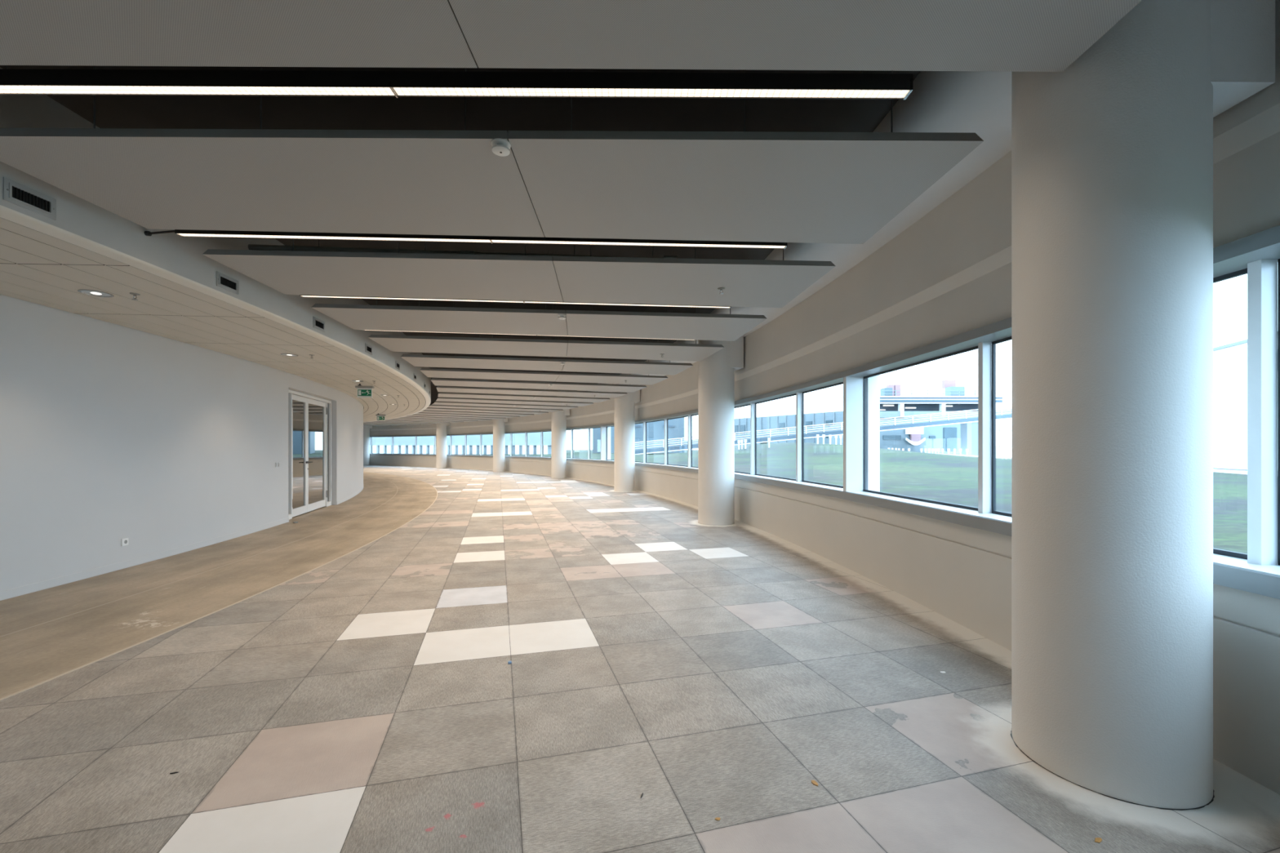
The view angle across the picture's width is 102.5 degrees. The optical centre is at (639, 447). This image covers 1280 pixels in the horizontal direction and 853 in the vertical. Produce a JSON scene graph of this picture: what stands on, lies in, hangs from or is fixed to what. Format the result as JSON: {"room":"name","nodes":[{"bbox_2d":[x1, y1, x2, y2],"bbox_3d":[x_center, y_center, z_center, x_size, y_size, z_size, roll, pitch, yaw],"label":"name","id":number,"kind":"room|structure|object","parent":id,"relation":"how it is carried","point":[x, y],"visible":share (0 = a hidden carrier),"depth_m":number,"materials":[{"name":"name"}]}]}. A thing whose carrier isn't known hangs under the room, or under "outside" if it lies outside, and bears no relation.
{"room":"empty office floor","nodes":[
{"label":"empty office floor","id":0,"kind":"room"},
{"bbox_2d":[0,294,363,591],"bbox_3d":[-15.447,0.011,18.339,9.485,2.850,46.636,0,0,-34],"label":"wall","id":1,"kind":"structure","parent":0,"point":[110,433],"depth_m":5.92,"materials":[{"name":"white paint"}]},
{"bbox_2d":[120,537,128,546],"bbox_3d":[-5.893,1.084,5.871,0.014,0.084,0.084,0,0,-6],"label":"wall socket","id":2,"kind":"object","parent":1,"relation":"attached to","point":[124,542],"visible":1,"depth_m":5.86,"materials":[{"name":"white plastic"}]},
{"bbox_2d":[0,486,363,600],"bbox_3d":[-15.394,1.344,18.375,9.368,0.084,46.644,0,0,-34],"label":"baseboard","id":3,"kind":"structure","parent":1,"relation":"attached to","point":[22,590],"depth_m":5.90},
{"bbox_2d":[275,462,280,466],"bbox_3d":[-6.425,0.311,9.111,0.014,0.080,0.170,0,0,-12],"label":"light switch","id":4,"kind":"object","parent":1,"relation":"attached to","point":[277,464],"visible":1,"depth_m":9.09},
{"bbox_2d":[0,217,425,422],"bbox_3d":[-14.189,-1.387,18.587,10.815,0.015,48.323,0,0,-33],"label":"ceiling","id":5,"kind":"structure","parent":0,"point":[36,267],"depth_m":5.27,"materials":[{"name":"white paint"}]},
{"bbox_2d":[77,288,114,297],"bbox_3d":[-4.865,-1.376,4.590,0.224,0.014,0.224,0,0,0],"label":"recessed light","id":6,"kind":"object","parent":5,"relation":"in","point":[91,292],"visible":1,"depth_m":4.58,"materials":[{"name":"metal"}]},
{"bbox_2d":[129,292,140,300],"bbox_3d":[-4.535,-1.352,4.609,0.072,0.054,0.072,0,0,0],"label":"sprinkler","id":7,"kind":"object","parent":5,"relation":"attached to","point":[131,293],"visible":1,"depth_m":4.60,"materials":[{"name":"grey metal"}]},
{"bbox_2d":[280,353,298,356],"bbox_3d":[-5.230,-1.376,7.656,0.224,0.014,0.224,0,0,0],"label":"recessed light","id":8,"kind":"object","parent":5,"relation":"in","point":[283,354],"visible":1,"depth_m":7.63,"materials":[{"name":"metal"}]},
{"bbox_2d":[355,383,374,397],"bbox_3d":[-5.980,-1.229,11.150,0.370,0.300,0.090,0,0,-6],"label":"exit sign","id":9,"kind":"object","parent":5,"relation":"hanging from","point":[362,391],"visible":1,"depth_m":11.14,"materials":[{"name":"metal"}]},
{"bbox_2d":[375,413,386,421],"bbox_3d":[-10.550,-1.229,20.900,0.370,0.300,0.090,0,0,-12],"label":"exit sign","id":10,"kind":"object","parent":5,"relation":"hanging from","point":[380,417],"visible":1,"depth_m":20.89,"materials":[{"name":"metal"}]},
{"bbox_2d":[0,66,431,422],"bbox_3d":[-14.015,-1.812,19.314,10.018,0.865,49.402,0,0,-34],"label":"bulkhead","id":11,"kind":"object","parent":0,"point":[173,257],"visible":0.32,"depth_m":4.05,"materials":[{"name":"paint"}]},
{"bbox_2d":[3,177,56,220],"bbox_3d":[-3.691,-1.502,3.112,0.011,0.132,0.274,0,0,-2],"label":"air vent","id":12,"kind":"object","parent":11,"relation":"attached to","point":[15,193],"visible":1,"depth_m":3.10,"materials":[{"name":"metal"}]},
{"bbox_2d":[12,186,48,212],"bbox_3d":[-3.691,-1.502,3.112,0.006,0.068,0.190,0,0,-2],"label":"grille","id":13,"kind":"object","parent":12,"relation":"attached to","point":[21,195],"depth_m":3.11,"materials":[{"name":"metal"}]},
{"bbox_2d":[144,230,174,235],"bbox_3d":[-3.613,-1.619,3.875,0.232,0.045,0.036,0,0,0],"label":"stub","id":14,"kind":"object","parent":11,"relation":"attached to","point":[146,233],"visible":1,"depth_m":3.87,"materials":[{"name":"metal"}]},
{"bbox_2d":[216,271,238,294],"bbox_3d":[-3.775,-1.502,4.702,0.011,0.132,0.274,0,0,-4],"label":"air vent","id":15,"kind":"object","parent":11,"relation":"attached to","point":[224,282],"visible":1,"depth_m":4.69,"materials":[{"name":"metal"}]},
{"bbox_2d":[220,275,235,289],"bbox_3d":[-3.775,-1.502,4.702,0.006,0.068,0.190,0,0,-4],"label":"grille","id":16,"kind":"object","parent":15,"relation":"attached to","point":[226,282],"depth_m":4.70,"materials":[{"name":"metal"}]},
{"bbox_2d":[313,316,324,332],"bbox_3d":[-3.929,-1.502,6.288,0.011,0.132,0.274,0,0,-7],"label":"air vent","id":17,"kind":"object","parent":11,"relation":"attached to","point":[318,324],"visible":1,"depth_m":6.28,"materials":[{"name":"metal"}]},
{"bbox_2d":[315,320,323,328],"bbox_3d":[-3.930,-1.502,6.288,0.006,0.068,0.190,0,0,-7],"label":"grille","id":18,"kind":"object","parent":17,"relation":"attached to","point":[319,323],"depth_m":6.29,"materials":[{"name":"metal"}]},
{"bbox_2d":[364,342,372,355],"bbox_3d":[-4.154,-1.502,7.865,0.011,0.132,0.274,0,0,-9],"label":"air vent","id":19,"kind":"object","parent":11,"relation":"attached to","point":[368,348],"visible":1,"depth_m":7.85,"materials":[{"name":"metal"}]},
{"bbox_2d":[366,346,371,352],"bbox_3d":[-4.155,-1.502,7.865,0.006,0.068,0.190,0,0,-9],"label":"grille","id":20,"kind":"object","parent":19,"relation":"attached to","point":[368,348],"depth_m":7.86,"materials":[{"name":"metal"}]},
{"bbox_2d":[395,360,399,370],"bbox_3d":[-4.449,-1.502,9.430,0.011,0.132,0.274,0,0,-12],"label":"air vent","id":21,"kind":"object","parent":11,"relation":"attached to","point":[397,364],"visible":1,"depth_m":9.43,"materials":[{"name":"metal"}]},
{"bbox_2d":[0,471,436,698],"bbox_3d":[-14.591,1.411,18.922,11.773,0.049,49.651,0,0,-34],"label":"floor","id":22,"kind":"structure","parent":0,"point":[46,634],"depth_m":5.11,"materials":[{"name":"beige wood"}]},
{"bbox_2d":[0,471,437,700],"bbox_3d":[-13.844,1.395,19.431,9.988,0.022,49.668,0,0,-34],"label":"edging","id":23,"kind":"object","parent":22,"relation":"on","point":[136,644],"visible":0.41,"depth_m":3.95,"materials":[{"name":"beige wood"}]},
{"bbox_2d":[288,389,331,519],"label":"glass door","id":24,"kind":"structure","parent":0,"point":[315,412],"depth_m":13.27,"materials":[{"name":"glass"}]},
{"bbox_2d":[363,424,391,426],"bbox_3d":[-19.887,-1.580,35.260,1.325,0.042,5.229,0,0,30],"label":"ceiling panel","id":25,"kind":"object","parent":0,"point":[363,424],"visible":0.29,"depth_m":37.11,"materials":[{"name":"white metal"}]},
{"bbox_2d":[363,422,406,425],"bbox_3d":[-18.448,-1.580,34.371,1.325,0.042,5.229,0,0,33],"label":"ceiling panel","id":26,"kind":"object","parent":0,"point":[363,423],"visible":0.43,"depth_m":35.76,"materials":[{"name":"white metal"}]},
{"bbox_2d":[363,422,418,425],"bbox_3d":[-17.049,-1.580,33.421,1.325,0.042,5.229,0,0,35],"label":"ceiling panel","id":27,"kind":"object","parent":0,"point":[363,422],"visible":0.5,"depth_m":33.64,"materials":[{"name":"white metal"}]},
{"bbox_2d":[370,421,431,424],"bbox_3d":[-15.693,-1.580,32.410,1.325,0.042,5.229,0,0,38],"label":"ceiling panel","id":28,"kind":"object","parent":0,"point":[371,421],"visible":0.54,"depth_m":32.56,"materials":[{"name":"white metal"}]},
{"bbox_2d":[377,420,446,423],"bbox_3d":[-14.382,-1.580,31.340,1.325,0.042,5.229,0,0,40],"label":"ceiling panel","id":29,"kind":"object","parent":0,"point":[378,420],"visible":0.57,"depth_m":31.41,"materials":[{"name":"white metal"}]},
{"bbox_2d":[385,418,463,422],"bbox_3d":[-13.120,-1.580,30.214,1.325,0.042,5.229,0,0,43],"label":"ceiling panel","id":30,"kind":"object","parent":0,"point":[391,419],"visible":0.71,"depth_m":30.24,"materials":[{"name":"white metal"}]},
{"bbox_2d":[395,417,478,422],"bbox_3d":[-11.909,-1.580,29.034,5.229,0.042,1.325,0,0,-44],"label":"ceiling panel","id":31,"kind":"object","parent":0,"point":[396,418],"visible":0.71,"depth_m":29.34,"materials":[{"name":"white metal"}]},
{"bbox_2d":[400,416,490,420],"bbox_3d":[-10.750,-1.580,27.801,5.229,0.042,1.325,0,0,-42],"label":"ceiling panel","id":32,"kind":"object","parent":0,"point":[422,417],"visible":0.68,"depth_m":27.68,"materials":[{"name":"white metal"}]},
{"bbox_2d":[0,65,920,404],"bbox_3d":[-11.832,-2.269,20.801,15.416,0.150,56.787,0,0,-34],"label":"ceiling","id":33,"kind":"structure","parent":0,"point":[149,112],"depth_m":3.42,"materials":[{"name":"concrete"}]},
{"bbox_2d":[0,65,912,99],"bbox_3d":[-1.109,-1.897,2.315,4.665,0.593,0.070,0,0,0],"label":"lamp","id":34,"kind":"object","parent":33,"relation":"hanging from","point":[453,83],"visible":0.86,"depth_m":2.29,"materials":[{"name":"metal"}]},
{"bbox_2d":[408,414,506,419],"bbox_3d":[-9.647,-1.580,26.519,5.229,0.042,1.325,0,0,-39],"label":"ceiling panel","id":35,"kind":"object","parent":33,"relation":"hanging from","point":[425,415],"visible":0.71,"depth_m":26.29,"materials":[{"name":"white metal"}]},
{"bbox_2d":[248,239,677,257],"bbox_3d":[-1.457,-1.933,4.532,3.751,0.522,0.106,0,0,-5],"label":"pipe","id":36,"kind":"object","parent":33,"relation":"hanging from","point":[251,246],"visible":0.38,"depth_m":4.45,"materials":[{"name":"grey plastic"}]},
{"bbox_2d":[413,412,519,417],"bbox_3d":[-8.601,-1.580,25.190,5.229,0.042,1.325,0,0,-37],"label":"ceiling panel","id":37,"kind":"object","parent":33,"relation":"hanging from","point":[419,413],"visible":0.68,"depth_m":24.87,"materials":[{"name":"white metal"}]},
{"bbox_2d":[420,409,533,416],"bbox_3d":[-7.614,-1.580,23.816,5.229,0.042,1.325,0,0,-34],"label":"ceiling panel","id":38,"kind":"object","parent":33,"relation":"hanging from","point":[424,411],"visible":0.75,"depth_m":23.67,"materials":[{"name":"white metal"}]},
{"bbox_2d":[174,229,787,248],"bbox_3d":[-1.158,-1.897,3.997,4.665,0.593,0.070,0,0,-3],"label":"lamp","id":39,"kind":"object","parent":33,"relation":"hanging from","point":[182,233],"visible":0.44,"depth_m":3.97,"materials":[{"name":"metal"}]},
{"bbox_2d":[425,407,548,414],"bbox_3d":[-6.689,-1.580,22.401,5.229,0.042,1.325,0,0,-32],"label":"ceiling panel","id":40,"kind":"object","parent":33,"relation":"hanging from","point":[427,408],"visible":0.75,"depth_m":22.07,"materials":[{"name":"white metal"}]},
{"bbox_2d":[0,65,983,244],"bbox_3d":[-0.881,-1.877,3.253,5.263,0.635,1.367,0,0,0],"label":"ceiling panel","id":41,"kind":"object","parent":33,"relation":"hanging from","point":[734,186],"visible":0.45,"depth_m":2.98,"materials":[{"name":"white metal"}]},
{"bbox_2d":[490,137,511,155],"bbox_3d":[-0.715,-1.537,2.638,0.100,0.044,0.100,0,0,0],"label":"smoke detector","id":42,"kind":"object","parent":41,"relation":"attached to","point":[500,147],"visible":1,"depth_m":2.62,"materials":[{"name":"white plastic"}]},
{"bbox_2d":[427,404,563,412],"bbox_3d":[-5.827,-1.580,20.946,5.229,0.042,1.325,0,0,-29],"label":"ceiling panel","id":43,"kind":"object","parent":33,"relation":"hanging from","point":[430,406],"visible":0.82,"depth_m":20.67,"materials":[{"name":"white metal"}]},
{"bbox_2d":[431,400,577,409],"bbox_3d":[-5.029,-1.580,19.454,5.229,0.042,1.325,0,0,-27],"label":"ceiling panel","id":44,"kind":"object","parent":33,"relation":"hanging from","point":[451,403],"visible":0.89,"depth_m":19.11,"materials":[{"name":"white metal"}]},
{"bbox_2d":[435,396,594,406],"bbox_3d":[-4.298,-1.580,17.929,5.229,0.042,1.325,0,0,-24],"label":"ceiling panel","id":45,"kind":"object","parent":33,"relation":"hanging from","point":[439,399],"visible":1,"depth_m":17.69,"materials":[{"name":"white metal"}]},
{"bbox_2d":[299,255,731,308],"bbox_3d":[-1.281,-1.897,5.676,4.665,0.593,0.070,0,0,-5],"label":"lamp","id":46,"kind":"object","parent":33,"relation":"hanging from","point":[301,295],"visible":0.34,"depth_m":5.67,"materials":[{"name":"metal"}]},
{"bbox_2d":[202,239,835,307],"bbox_3d":[-0.971,-1.877,4.884,5.229,0.635,1.325,0,0,-4],"label":"ceiling panel","id":47,"kind":"object","parent":33,"relation":"hanging from","point":[765,283],"visible":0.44,"depth_m":4.66,"materials":[{"name":"white paint"}]},
{"bbox_2d":[717,287,724,294],"bbox_3d":[0.798,-1.532,5.038,0.072,0.054,0.072,0,0,0],"label":"sprinkler","id":48,"kind":"object","parent":47,"relation":"attached to","point":[721,289],"visible":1,"depth_m":5.03,"materials":[{"name":"grey metal"}]},
{"bbox_2d":[438,380,609,402],"bbox_3d":[-3.634,-1.877,16.374,5.229,0.635,1.325,0,0,-22],"label":"ceiling panel","id":49,"kind":"object","parent":33,"relation":"hanging from","point":[511,397],"visible":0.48,"depth_m":16.23,"materials":[{"name":"white metal"}]},
{"bbox_2d":[363,300,695,340],"bbox_3d":[-1.478,-1.897,7.347,4.665,0.593,0.070,0,0,-8],"label":"lamp","id":50,"kind":"object","parent":33,"relation":"hanging from","point":[409,300],"visible":0.11,"depth_m":7.35,"materials":[{"name":"metal"}]},
{"bbox_2d":[436,368,627,398],"bbox_3d":[-3.039,-1.877,14.790,5.229,0.635,1.325,0,0,-19],"label":"ceiling panel","id":51,"kind":"object","parent":33,"relation":"hanging from","point":[440,388],"visible":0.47,"depth_m":14.54,"materials":[{"name":"white metal"}]},
{"bbox_2d":[430,371,646,392],"bbox_3d":[-2.514,-1.877,13.182,5.229,0.635,1.325,0,0,-17],"label":"ceiling panel","id":52,"kind":"object","parent":33,"relation":"hanging from","point":[443,382],"visible":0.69,"depth_m":13.00,"materials":[{"name":"white metal"}]},
{"bbox_2d":[311,298,767,341],"bbox_3d":[-1.133,-1.877,6.568,5.229,0.635,1.325,0,0,-7],"label":"ceiling panel","id":53,"kind":"object","parent":33,"relation":"hanging from","point":[646,325],"visible":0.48,"depth_m":6.35,"materials":[{"name":"white paint"}]},
{"bbox_2d":[557,314,566,319],"bbox_3d":[-0.920,-1.537,6.061,0.100,0.044,0.100,0,0,0],"label":"smoke detector","id":54,"kind":"object","parent":53,"relation":"attached to","point":[561,316],"visible":1,"depth_m":6.04,"materials":[{"name":"white plastic"}]},
{"bbox_2d":[419,353,667,385],"bbox_3d":[-2.060,-1.877,11.553,5.229,0.635,1.325,0,0,-14],"label":"ceiling panel","id":55,"kind":"object","parent":33,"relation":"hanging from","point":[428,372],"visible":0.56,"depth_m":11.34,"materials":[{"name":"white metal"}]},
{"bbox_2d":[368,300,724,361],"bbox_3d":[-1.369,-1.877,8.243,5.229,0.635,1.325,0,0,-9],"label":"ceiling panel","id":56,"kind":"object","parent":33,"relation":"hanging from","point":[695,352],"visible":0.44,"depth_m":8.07,"materials":[{"name":"white metal"}]},
{"bbox_2d":[400,334,693,374],"bbox_3d":[-1.678,-1.877,9.905,5.229,0.635,1.325,0,0,-12],"label":"ceiling panel","id":57,"kind":"object","parent":33,"relation":"hanging from","point":[429,361],"visible":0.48,"depth_m":9.66,"materials":[{"name":"white metal"}]},
{"bbox_2d":[0,0,1142,71],"bbox_3d":[-0.868,-1.877,1.468,5.245,0.635,1.325,0,0,0],"label":"ceiling panel","id":58,"kind":"object","parent":33,"relation":"hanging from","point":[890,35],"visible":1,"depth_m":1.94,"materials":[{"name":"white metal"}]},
{"bbox_2d":[0,465,1279,852],"bbox_3d":[-14.736,1.386,19.071,34.771,0.001,48.142,0,0,0],"label":"floor","id":59,"kind":"structure","parent":0,"point":[368,700],"depth_m":2.64,"materials":[{"name":"tile"}]},
{"bbox_2d":[363,425,372,465],"bbox_3d":[-21.009,-0.304,39.242,0.667,3.380,0.753,0,0,26],"label":"column","id":60,"kind":"structure","parent":59,"relation":"on","point":[366,428],"depth_m":39.02,"materials":[{"name":"paint"}]},
{"bbox_2d":[435,422,449,468],"bbox_3d":[-13.199,-0.304,34.225,0.665,3.380,0.753,0,0,39],"label":"column","id":61,"kind":"structure","parent":59,"relation":"on","point":[441,428],"depth_m":33.92,"materials":[{"name":"paint"}]},
{"bbox_2d":[493,417,507,471],"bbox_3d":[-7.968,-0.304,29.142,0.751,3.380,0.665,0,0,-41],"label":"column","id":62,"kind":"structure","parent":59,"relation":"on","point":[499,425],"depth_m":28.84,"materials":[{"name":"paint"}]},
{"bbox_2d":[551,408,569,478],"bbox_3d":[-3.606,-0.304,23.048,0.752,3.380,0.667,0,0,-30],"label":"column","id":63,"kind":"structure","parent":59,"relation":"on","point":[558,419],"depth_m":22.75,"materials":[{"name":"paint"}]},
{"bbox_2d":[613,383,639,491],"bbox_3d":[-0.452,-0.304,16.383,0.753,3.380,0.668,0,0,-20],"label":"column","id":64,"kind":"structure","parent":59,"relation":"on","point":[624,406],"depth_m":16.09,"materials":[{"name":"paint"}]},
{"bbox_2d":[697,336,743,525],"bbox_3d":[1.443,-0.304,9.437,0.752,3.380,0.666,0,0,-10],"label":"column","id":65,"kind":"structure","parent":59,"relation":"on","point":[716,372],"depth_m":9.14,"materials":[{"name":"paint"}]},
{"bbox_2d":[811,780,817,786],"bbox_3d":[0.720,1.384,2.116,0.018,0.002,0.037,0,0,-17],"label":"dry leaf","id":66,"kind":"object","parent":59,"relation":"on","point":[813,782],"visible":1,"depth_m":2.11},
{"bbox_2d":[1094,837,1102,843],"bbox_3d":[1.613,1.384,1.808,0.040,0.002,0.017,0,0,-29],"label":"dry leaf","id":67,"kind":"object","parent":59,"relation":"on","point":[1098,840],"visible":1,"depth_m":1.80,"materials":[{"name":"brown plant"}]},
{"bbox_2d":[1010,0,1275,810],"bbox_3d":[2.109,-0.304,2.290,0.754,3.380,0.668,0,0,0],"label":"column","id":68,"kind":"structure","parent":59,"relation":"on","point":[1112,151],"depth_m":2.01,"materials":[{"name":"paint"}]},
{"bbox_2d":[555,71,1011,401],"bbox_3d":[-9.786,-2.144,22.193,12.347,0.300,58.087,0,0,-34],"label":"ceiling","id":69,"kind":"structure","parent":0,"point":[979,102],"depth_m":3.33,"materials":[{"name":"paint"}]},
{"bbox_2d":[369,0,1279,435],"bbox_3d":[-9.404,-0.789,22.453,12.022,2.750,58.502,0,0,-34],"label":"wall","id":70,"kind":"structure","parent":0,"point":[948,274],"depth_m":4.46,"materials":[{"name":"white paint"}]},
{"bbox_2d":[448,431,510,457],"bbox_3d":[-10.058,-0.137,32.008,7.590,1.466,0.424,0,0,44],"label":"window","id":71,"kind":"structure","parent":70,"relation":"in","point":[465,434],"depth_m":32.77,"materials":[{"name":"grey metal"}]},
{"bbox_2d":[507,427,570,460],"bbox_3d":[-5.221,-0.137,26.355,0.416,1.466,7.407,0,0,-35],"label":"window","id":72,"kind":"structure","parent":70,"relation":"in","point":[526,456],"depth_m":27.51,"materials":[{"name":"grey metal"}]},
{"bbox_2d":[568,420,643,466],"bbox_3d":[-1.383,-0.214,19.931,0.578,2.000,7.663,0,0,-25],"label":"window","id":73,"kind":"structure","parent":70,"relation":"in","point":[605,428],"depth_m":20.08,"materials":[{"name":"grey metal"}]},
{"bbox_2d":[639,399,750,479],"bbox_3d":[1.122,-0.137,12.891,0.415,1.466,7.385,0,0,-15],"label":"window","id":74,"kind":"structure","parent":70,"relation":"in","point":[738,475],"depth_m":13.48,"materials":[{"name":"grey metal"}]},
{"bbox_2d":[743,245,1253,585],"bbox_3d":[2.464,-0.214,5.788,0.556,2.000,7.173,0,0,-5],"label":"window","id":75,"kind":"structure","parent":70,"relation":"in","point":[861,384],"depth_m":5.00,"materials":[{"name":"grey metal"}]},
{"bbox_2d":[1221,225,1279,599],"bbox_3d":[2.508,-0.137,-0.548,0.346,1.466,5.589,0,0,4],"label":"window","id":76,"kind":"structure","parent":70,"relation":"in","point":[1262,577],"depth_m":2.19,"materials":[{"name":"grey metal"}]},
{"bbox_2d":[369,454,1279,795],"bbox_3d":[-9.394,1.011,22.461,11.997,0.850,58.502,0,0,-34],"label":"wall","id":77,"kind":"structure","parent":0,"point":[962,574],"depth_m":4.16,"materials":[{"name":"white paint"}]},
{"label":"outside","id":78,"kind":"structure","parent":0,"visible":0},
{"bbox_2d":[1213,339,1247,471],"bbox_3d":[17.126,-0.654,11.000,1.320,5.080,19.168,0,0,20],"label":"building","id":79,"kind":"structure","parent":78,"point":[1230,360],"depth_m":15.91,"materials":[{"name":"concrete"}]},
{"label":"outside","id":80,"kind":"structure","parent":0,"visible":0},
{"bbox_2d":[488,442,1247,554],"bbox_3d":[7.120,0.193,58.086,84.198,0.945,160.388,0,0,0],"label":"lawn","id":81,"kind":"structure","parent":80,"point":[947,478],"depth_m":11.88,"materials":[{"name":"green plant"}]},
{"bbox_2d":[369,431,551,456],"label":"windows","id":82,"kind":"structure","parent":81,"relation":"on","point":[380,445],"depth_m":48.01,"materials":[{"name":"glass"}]},
{"bbox_2d":[592,417,684,453],"bbox_3d":[-0.167,-1.234,64.950,10.381,6.239,14.100,0,0,0],"label":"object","id":83,"kind":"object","parent":81,"relation":"on","point":[655,430],"visible":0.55,"depth_m":58.00,"materials":[{"name":"blue glass"}]},
{"bbox_2d":[734,411,843,446],"bbox_3d":[24.166,-1.282,76.052,23.331,6.336,28.105,0,0,0],"label":"office block","id":84,"kind":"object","parent":81,"relation":"on","point":[742,424],"visible":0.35,"depth_m":70.64,"materials":[{"name":"white concrete"}]},
{"bbox_2d":[635,405,1011,455],"bbox_3d":[17.263,-1.446,48.985,37.714,5.064,6.130,0,0,0],"label":"ramp","id":85,"kind":"object","parent":81,"relation":"on","point":[966,420],"visible":0.56,"depth_m":46.00,"materials":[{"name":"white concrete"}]},
{"bbox_2d":[822,434,825,444],"bbox_3d":[9.665,-0.417,27.000,0.120,0.500,0.070,0,0,31],"label":"marker post","id":86,"kind":"object","parent":81,"relation":"on","point":[823,435],"visible":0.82,"depth_m":26.97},
{"bbox_2d":[880,424,960,454],"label":"glass hall","id":87,"kind":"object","parent":81,"relation":"on","point":[945,437],"depth_m":54.00,"materials":[{"name":"blue glass"}]},
{"bbox_2d":[905,426,925,445],"bbox_3d":[28.808,-1.154,53.775,1.995,1.933,0.350,0,0,0],"label":"sign","id":88,"kind":"object","parent":87,"relation":"attached to","point":[915,433],"visible":0.97,"depth_m":53.65,"materials":[{"name":"white"}]},
{"bbox_2d":[880,379,1003,424],"bbox_3d":[36.155,-3.281,63.950,15.321,10.334,4.100,0,0,0],"label":"parking garage","id":89,"kind":"structure","parent":81,"relation":"on","point":[892,404],"depth_m":62.20,"materials":[{"name":"white concrete"}]},
{"bbox_2d":[971,424,977,455],"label":"glass hall","id":90,"kind":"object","parent":81,"relation":"on","point":[974,427],"depth_m":54.00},
{"bbox_2d":[1000,447,1004,458],"bbox_3d":[16.227,0.264,23.000,0.120,0.500,0.070,0,0,-5],"label":"marker post","id":91,"kind":"object","parent":81,"relation":"on","point":[1002,449],"visible":1,"depth_m":22.97,"materials":[{"name":"white"}]},
{"bbox_2d":[995,419,1011,457],"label":"glass hall","id":92,"kind":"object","parent":81,"relation":"on","point":[1003,427],"depth_m":53.85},
{"bbox_2d":[1004,447,1008,458],"bbox_3d":[15.700,0.255,22.000,0.120,0.500,0.070,0,0,7],"label":"marker post","id":93,"kind":"object","parent":81,"relation":"on","point":[1006,449],"visible":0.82,"depth_m":21.97,"materials":[{"name":"white"}]},
{"bbox_2d":[933,453,1247,474],"bbox_3d":[28.932,0.646,52.000,35.324,0.160,96.069,0,0,0],"label":"kerb","id":94,"kind":"object","parent":81,"relation":"on","point":[1238,472],"depth_m":12.73,"materials":[{"name":"white concrete"}]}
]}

